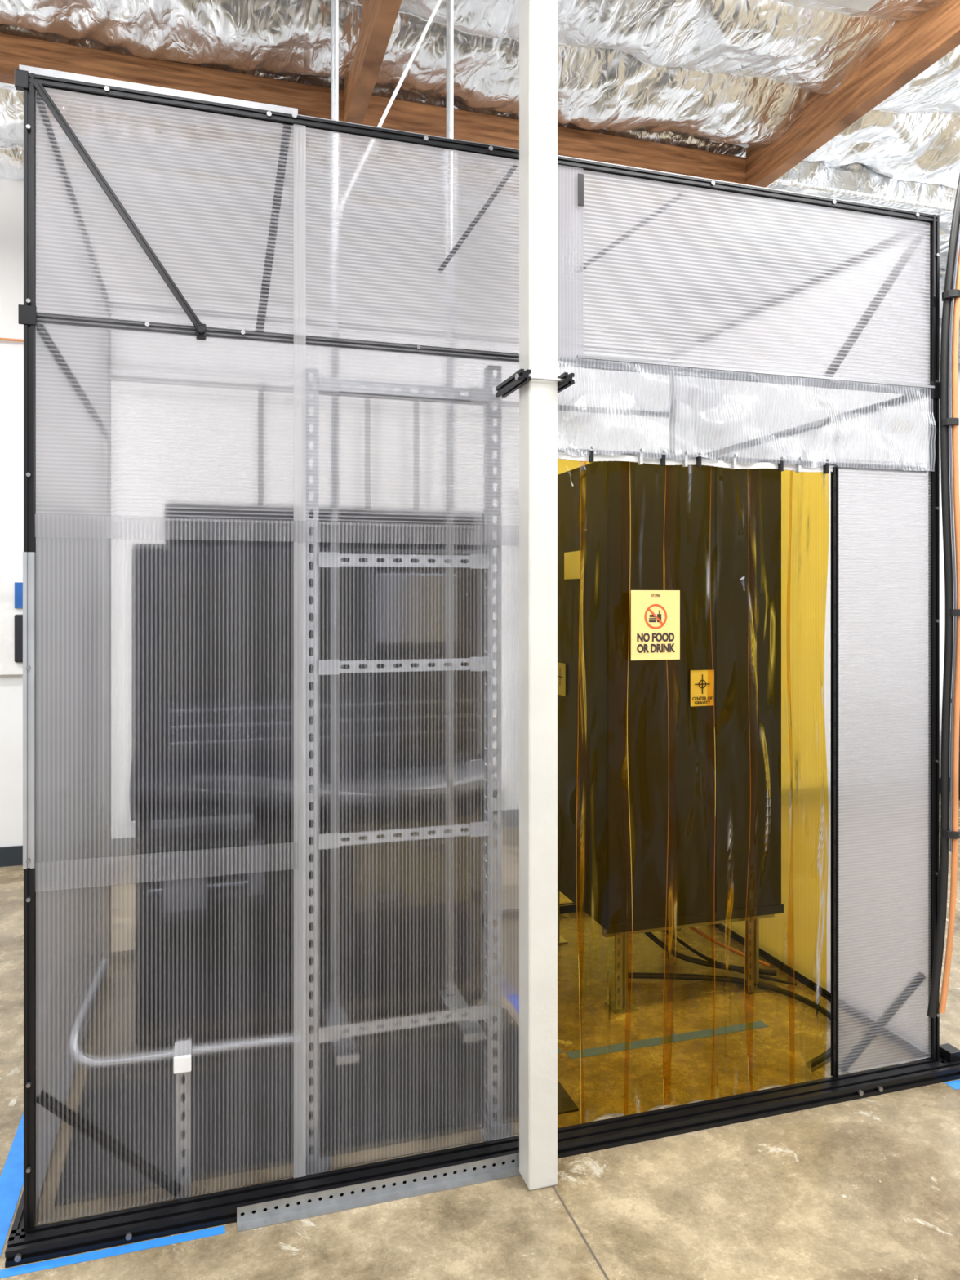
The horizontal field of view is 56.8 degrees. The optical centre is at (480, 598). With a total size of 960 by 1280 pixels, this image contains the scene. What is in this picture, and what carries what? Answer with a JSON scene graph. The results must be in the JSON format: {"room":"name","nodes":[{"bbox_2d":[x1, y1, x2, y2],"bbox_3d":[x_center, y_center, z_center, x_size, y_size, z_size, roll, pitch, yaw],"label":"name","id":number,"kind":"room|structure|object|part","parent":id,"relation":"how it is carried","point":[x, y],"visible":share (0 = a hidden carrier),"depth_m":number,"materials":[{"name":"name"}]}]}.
{"room":"industrial workshop","nodes":[
{"label":"industrial workshop","id":0,"kind":"room"},
{"bbox_2d":[0,178,959,847],"bbox_3d":[-0.363,-0.770,6.460,14.000,4.900,0.150,0,0,-17],"label":"wall","id":1,"kind":"structure","parent":0,"point":[171,443],"depth_m":6.38,"materials":[{"name":"white paint"}]},
{"bbox_2d":[0,576,22,675],"bbox_3d":[-3.013,0.170,5.551,0.400,0.620,0.040,0,0,-17],"label":"plate","id":2,"kind":"object","parent":1,"relation":"attached to","point":[8,666],"visible":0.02,"depth_m":5.55,"materials":[{"name":"white plastic"}]},
{"bbox_2d":[14,614,22,662],"bbox_3d":[-2.868,0.250,5.558,0.080,0.300,0.030,0,0,-17],"label":"switch box","id":3,"kind":"object","parent":2,"relation":"attached to","point":[18,618],"visible":0.56,"depth_m":5.54,"materials":[{"name":"black plastic"}]},
{"bbox_2d":[14,582,22,608],"bbox_3d":[-2.875,-0.020,5.564,0.070,0.160,0.015,0,0,-17],"label":"screen","id":4,"kind":"object","parent":2,"relation":"attached to","point":[18,585],"visible":0.64,"depth_m":5.55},
{"bbox_2d":[0,337,23,342],"bbox_3d":[-4.731,-1.620,5.015,4.800,0.016,0.016,0,0,-17],"label":"conduit","id":5,"kind":"object","parent":1,"relation":"attached to","point":[1,339],"visible":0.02,"depth_m":5.56,"materials":[{"name":"orange metal"}]},
{"bbox_2d":[0,777,950,866],"bbox_3d":[-0.338,1.620,6.379,14.000,0.120,0.020,0,0,-17],"label":"baseboard","id":6,"kind":"structure","parent":1,"relation":"attached to","point":[126,846],"depth_m":7.30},
{"bbox_2d":[670,290,959,364],"bbox_3d":[3.730,-2.163,7.439,4.600,0.366,0.369,0,0,-17],"label":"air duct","id":7,"kind":"object","parent":1,"relation":"attached to","point":[682,291],"visible":0.43,"depth_m":6.95,"materials":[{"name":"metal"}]},
{"bbox_2d":[0,791,959,1279],"bbox_3d":[0.778,1.730,2.731,14.000,0.100,7.650,0,0,-17],"label":"floor","id":8,"kind":"structure","parent":0,"point":[868,1188],"depth_m":2.77,"materials":[{"name":"concrete"}]},
{"bbox_2d":[0,1112,23,1256],"bbox_3d":[-1.538,1.679,3.173,0.070,0.001,1.950,0,0,-17],"label":"tape","id":9,"kind":"object","parent":8,"relation":"on","point":[11,1178],"depth_m":2.55,"materials":[{"name":"blue plastic"}]},
{"bbox_2d":[0,1225,225,1278],"bbox_3d":[-1.014,1.679,2.261,0.700,0.001,0.030,0,0,-17],"label":"tape","id":10,"kind":"object","parent":8,"relation":"on","point":[30,1268],"visible":1,"depth_m":2.28,"materials":[{"name":"blue plastic"}]},
{"bbox_2d":[68,958,301,1199],"bbox_3d":[-0.935,1.423,2.583,0.747,0.513,0.384,0,0,20],"label":"tube","id":11,"kind":"object","parent":8,"relation":"on","point":[182,1054],"visible":0.99,"depth_m":2.49,"materials":[{"name":"metal"}]},
{"bbox_3d":[-0.838,1.494,2.509,0.043,0.372,0.070,0,0,-17],"label":"stub post","id":12,"kind":"part","parent":11,"relation":"part of","materials":[{"name":"metal"}]},
{"bbox_2d":[128,502,497,1046],"bbox_3d":[-0.710,0.660,3.748,1.370,2.040,0.975,0,0,-17],"label":"tall cabinet","id":13,"kind":"object","parent":8,"relation":"on","point":[211,791],"visible":0.92,"depth_m":3.39,"materials":[{"name":"grey metal"}]},
{"bbox_3d":[-0.479,0.690,3.319,1.140,0.120,0.020,0,0,-17],"label":"fairing trim","id":14,"kind":"part","parent":13,"relation":"part of","materials":[{"name":"grey metal"}]},
{"bbox_3d":[-0.267,1.030,3.548,0.480,0.400,0.015,0,0,-17],"label":"olive service panel","id":15,"kind":"part","parent":13,"relation":"part of","materials":[{"name":"beige metal"}]},
{"bbox_2d":[53,1008,578,1206],"bbox_3d":[-0.535,1.676,3.040,1.570,0.008,0.750,0,0,-17],"label":"rubber floor mat","id":16,"kind":"object","parent":8,"relation":"on","point":[411,1084],"visible":0.83,"depth_m":2.95,"materials":[{"name":"grey rubber"}]},
{"bbox_2d":[298,0,514,1176],"bbox_3d":[-0.253,-0.530,2.818,0.652,4.420,0.340,0,0,-17],"label":"frame","id":17,"kind":"object","parent":8,"relation":"on","point":[338,1030],"visible":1,"depth_m":2.74,"materials":[{"name":"metal"}]},
{"bbox_3d":[-0.284,-1.675,2.955,0.410,0.870,0.030,0,0,-17],"label":"diagonal brace rod","id":18,"kind":"part","parent":17,"relation":"part of","materials":[{"name":"white metal"}]},
{"bbox_2d":[4,64,959,1267],"bbox_3d":[-0.010,0.147,3.593,3.062,3.066,2.000,0,0,-17],"label":"enclosure","id":19,"kind":"object","parent":8,"relation":"on","point":[64,314],"visible":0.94,"depth_m":2.89,"materials":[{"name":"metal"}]},
{"bbox_3d":[-1.447,-1.048,3.206,0.006,0.585,1.820,0,0,-17],"label":"panel","id":20,"kind":"part","parent":19,"relation":"part of","materials":[{"name":"clear plastic"}]},
{"bbox_3d":[-1.447,0.455,3.206,0.006,2.370,1.820,0,0,-17],"label":"panel","id":21,"kind":"part","parent":19,"relation":"part of","materials":[{"name":"clear plastic"}]},
{"bbox_3d":[-0.841,-1.042,2.424,0.674,0.595,0.006,0,0,-17],"label":"panel","id":22,"kind":"part","parent":19,"relation":"part of","materials":[{"name":"clear plastic"}]},
{"bbox_3d":[-0.841,0.717,2.424,0.674,1.843,0.006,0,0,-17],"label":"panel","id":23,"kind":"part","parent":19,"relation":"part of","materials":[{"name":"clear plastic"}]},
{"bbox_3d":[-0.506,-0.477,2.526,1.374,0.535,0.006,0,0,-17],"label":"panel","id":24,"kind":"part","parent":19,"relation":"part of","materials":[{"name":"clear plastic"}]},
{"bbox_3d":[-0.321,-1.188,4.523,2.887,0.305,0.006,0,0,-17],"label":"panel","id":25,"kind":"part","parent":19,"relation":"part of","materials":[{"name":"clear plastic"}]},
{"bbox_3d":[-0.181,-1.042,2.626,0.695,0.595,0.006,0,0,-17],"label":"panel","id":26,"kind":"part","parent":19,"relation":"part of","materials":[{"name":"clear plastic"}]},
{"bbox_3d":[-0.181,0.717,2.626,0.695,1.843,0.006,0,0,-17],"label":"panel","id":27,"kind":"part","parent":19,"relation":"part of","materials":[{"name":"clear plastic"}]},
{"bbox_3d":[0.220,-1.065,2.735,2.959,0.641,0.024,0,0,-17],"label":"edge trim","id":28,"kind":"part","parent":19,"relation":"part of","materials":[{"name":"metal"}]},
{"bbox_2d":[495,368,575,397],"bbox_3d":[0.158,-0.625,2.607,0.177,0.030,0.225,0,0,-17],"label":"clamp","id":29,"kind":"object","parent":19,"relation":"attached to","point":[521,377],"visible":0.82,"depth_m":2.53,"materials":[{"name":"metal"}]},
{"bbox_3d":[0.185,-0.622,2.518,0.177,0.018,0.016,0,0,-17],"label":"threaded rod","id":30,"kind":"part","parent":29,"relation":"part of","materials":[{"name":"metal"}]},
{"bbox_2d":[557,444,835,1124],"bbox_3d":[0.688,0.598,2.914,1.088,2.145,0.108,0,0,-17],"label":"curtain","id":31,"kind":"object","parent":19,"relation":"hanging from","point":[655,614],"visible":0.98,"depth_m":2.89,"materials":[{"name":"plastic"}]},
{"bbox_3d":[0.880,-1.042,2.950,1.515,0.595,0.006,0,0,-17],"label":"panel","id":32,"kind":"part","parent":19,"relation":"part of","materials":[{"name":"clear plastic"}]},
{"bbox_3d":[1.349,-1.048,4.061,0.006,0.585,1.820,0,0,-17],"label":"panel","id":33,"kind":"part","parent":19,"relation":"part of","materials":[{"name":"clear plastic"}]},
{"bbox_3d":[1.349,0.455,4.061,0.006,2.370,1.820,0,0,-17],"label":"panel","id":34,"kind":"part","parent":19,"relation":"part of","materials":[{"name":"plastic"}]},
{"bbox_3d":[1.417,0.579,3.115,0.396,2.118,0.006,0,0,-17],"label":"panel narrow","id":35,"kind":"part","parent":19,"relation":"part of","materials":[{"name":"clear plastic"}]},
{"bbox_2d":[927,173,959,1017],"bbox_3d":[1.701,-0.160,3.149,0.257,3.265,0.060,0,0,-17],"label":"bundle","id":36,"kind":"object","parent":19,"relation":"attached to","point":[949,831],"visible":1,"depth_m":3.13,"materials":[{"name":"black rubber"}]},
{"bbox_2d":[506,994,562,1053],"bbox_3d":[0.207,1.679,3.518,0.050,0.001,0.510,0,0,-17],"label":"tape","id":37,"kind":"object","parent":8,"relation":"on","point":[513,998],"visible":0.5,"depth_m":3.70,"materials":[{"name":"blue plastic"}]},
{"bbox_2d":[519,0,557,1190],"bbox_3d":[0.169,-0.530,2.570,0.089,4.420,0.089,0,0,-17],"label":"column","id":38,"kind":"structure","parent":8,"relation":"on","point":[538,19],"depth_m":2.53,"materials":[{"name":"white paint"}]},
{"bbox_2d":[551,1185,608,1279],"bbox_3d":[0.756,1.679,0.750,0.006,0.001,3.875,0,0,-17],"label":"joint","id":39,"kind":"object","parent":8,"relation":"on","point":[553,1187],"depth_m":2.35,"materials":[{"name":"grey concrete"}]},
{"bbox_2d":[565,1020,768,1059],"bbox_3d":[0.724,1.679,3.384,0.840,0.001,0.050,0,0,-17],"label":"tape","id":40,"kind":"object","parent":8,"relation":"on","point":[757,1024],"visible":0.93,"depth_m":3.38,"materials":[{"name":"plastic"}]},
{"bbox_2d":[557,461,783,1014],"bbox_3d":[0.764,0.555,4.133,0.830,2.250,0.960,0,0,-17],"label":"cabinet","id":41,"kind":"object","parent":8,"relation":"on","point":[701,895],"visible":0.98,"depth_m":3.70,"materials":[{"name":"black metal"}]},
{"bbox_2d":[627,926,845,1067],"bbox_3d":[1.083,1.522,3.801,0.620,0.301,1.162,0,0,-36],"label":"floor cables","id":42,"kind":"object","parent":8,"relation":"on","point":[709,962],"visible":0.69,"depth_m":3.89,"materials":[{"name":"black rubber"}]},
{"bbox_2d":[945,1080,959,1089],"bbox_3d":[1.810,1.679,3.117,0.400,0.001,0.045,0,0,-17],"label":"tape","id":43,"kind":"object","parent":8,"relation":"on","point":[955,1085],"visible":1,"depth_m":3.07,"materials":[{"name":"blue plastic"}]},
{"bbox_2d":[0,0,959,294],"bbox_3d":[1.447,-2.697,2.935,9.400,0.223,7.650,0,0,-17],"label":"ceiling","id":44,"kind":"structure","parent":0,"point":[725,77],"depth_m":4.79,"materials":[{"name":"silver metal"}]},
{"bbox_2d":[0,33,746,184],"bbox_3d":[-1.506,-2.585,4.490,6.660,0.190,0.090,0,0,-17],"label":"ceiling beam","id":45,"kind":"structure","parent":44,"relation":"attached to","point":[311,100],"depth_m":4.68,"materials":[{"name":"brown wood"}]},
{"bbox_2d":[343,0,402,124],"bbox_3d":[-0.001,-2.620,2.482,0.085,0.300,4.630,0,0,-17],"label":"joist","id":46,"kind":"object","parent":44,"relation":"attached to","point":[379,17],"depth_m":4.10,"materials":[{"name":"brown wood"}]},
{"bbox_2d":[814,0,879,12],"bbox_3d":[0.922,-2.295,3.115,1.300,0.050,0.300,0,0,-17],"label":"ceiling light","id":47,"kind":"object","parent":44,"relation":"attached to","point":[864,6],"visible":1,"depth_m":3.39,"materials":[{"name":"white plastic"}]},
{"bbox_2d":[746,0,959,187],"bbox_3d":[2.332,-2.620,3.195,0.085,0.300,4.630,0,0,-17],"label":"joist","id":48,"kind":"object","parent":44,"relation":"attached to","point":[912,46],"depth_m":4.43,"materials":[{"name":"brown wood"}]},
{"bbox_2d":[767,161,956,216],"bbox_3d":[3.772,-2.640,6.104,4.300,0.160,0.090,0,0,-17],"label":"insulation","id":49,"kind":"structure","parent":44,"relation":"attached to","point":[804,177],"depth_m":5.67}
]}

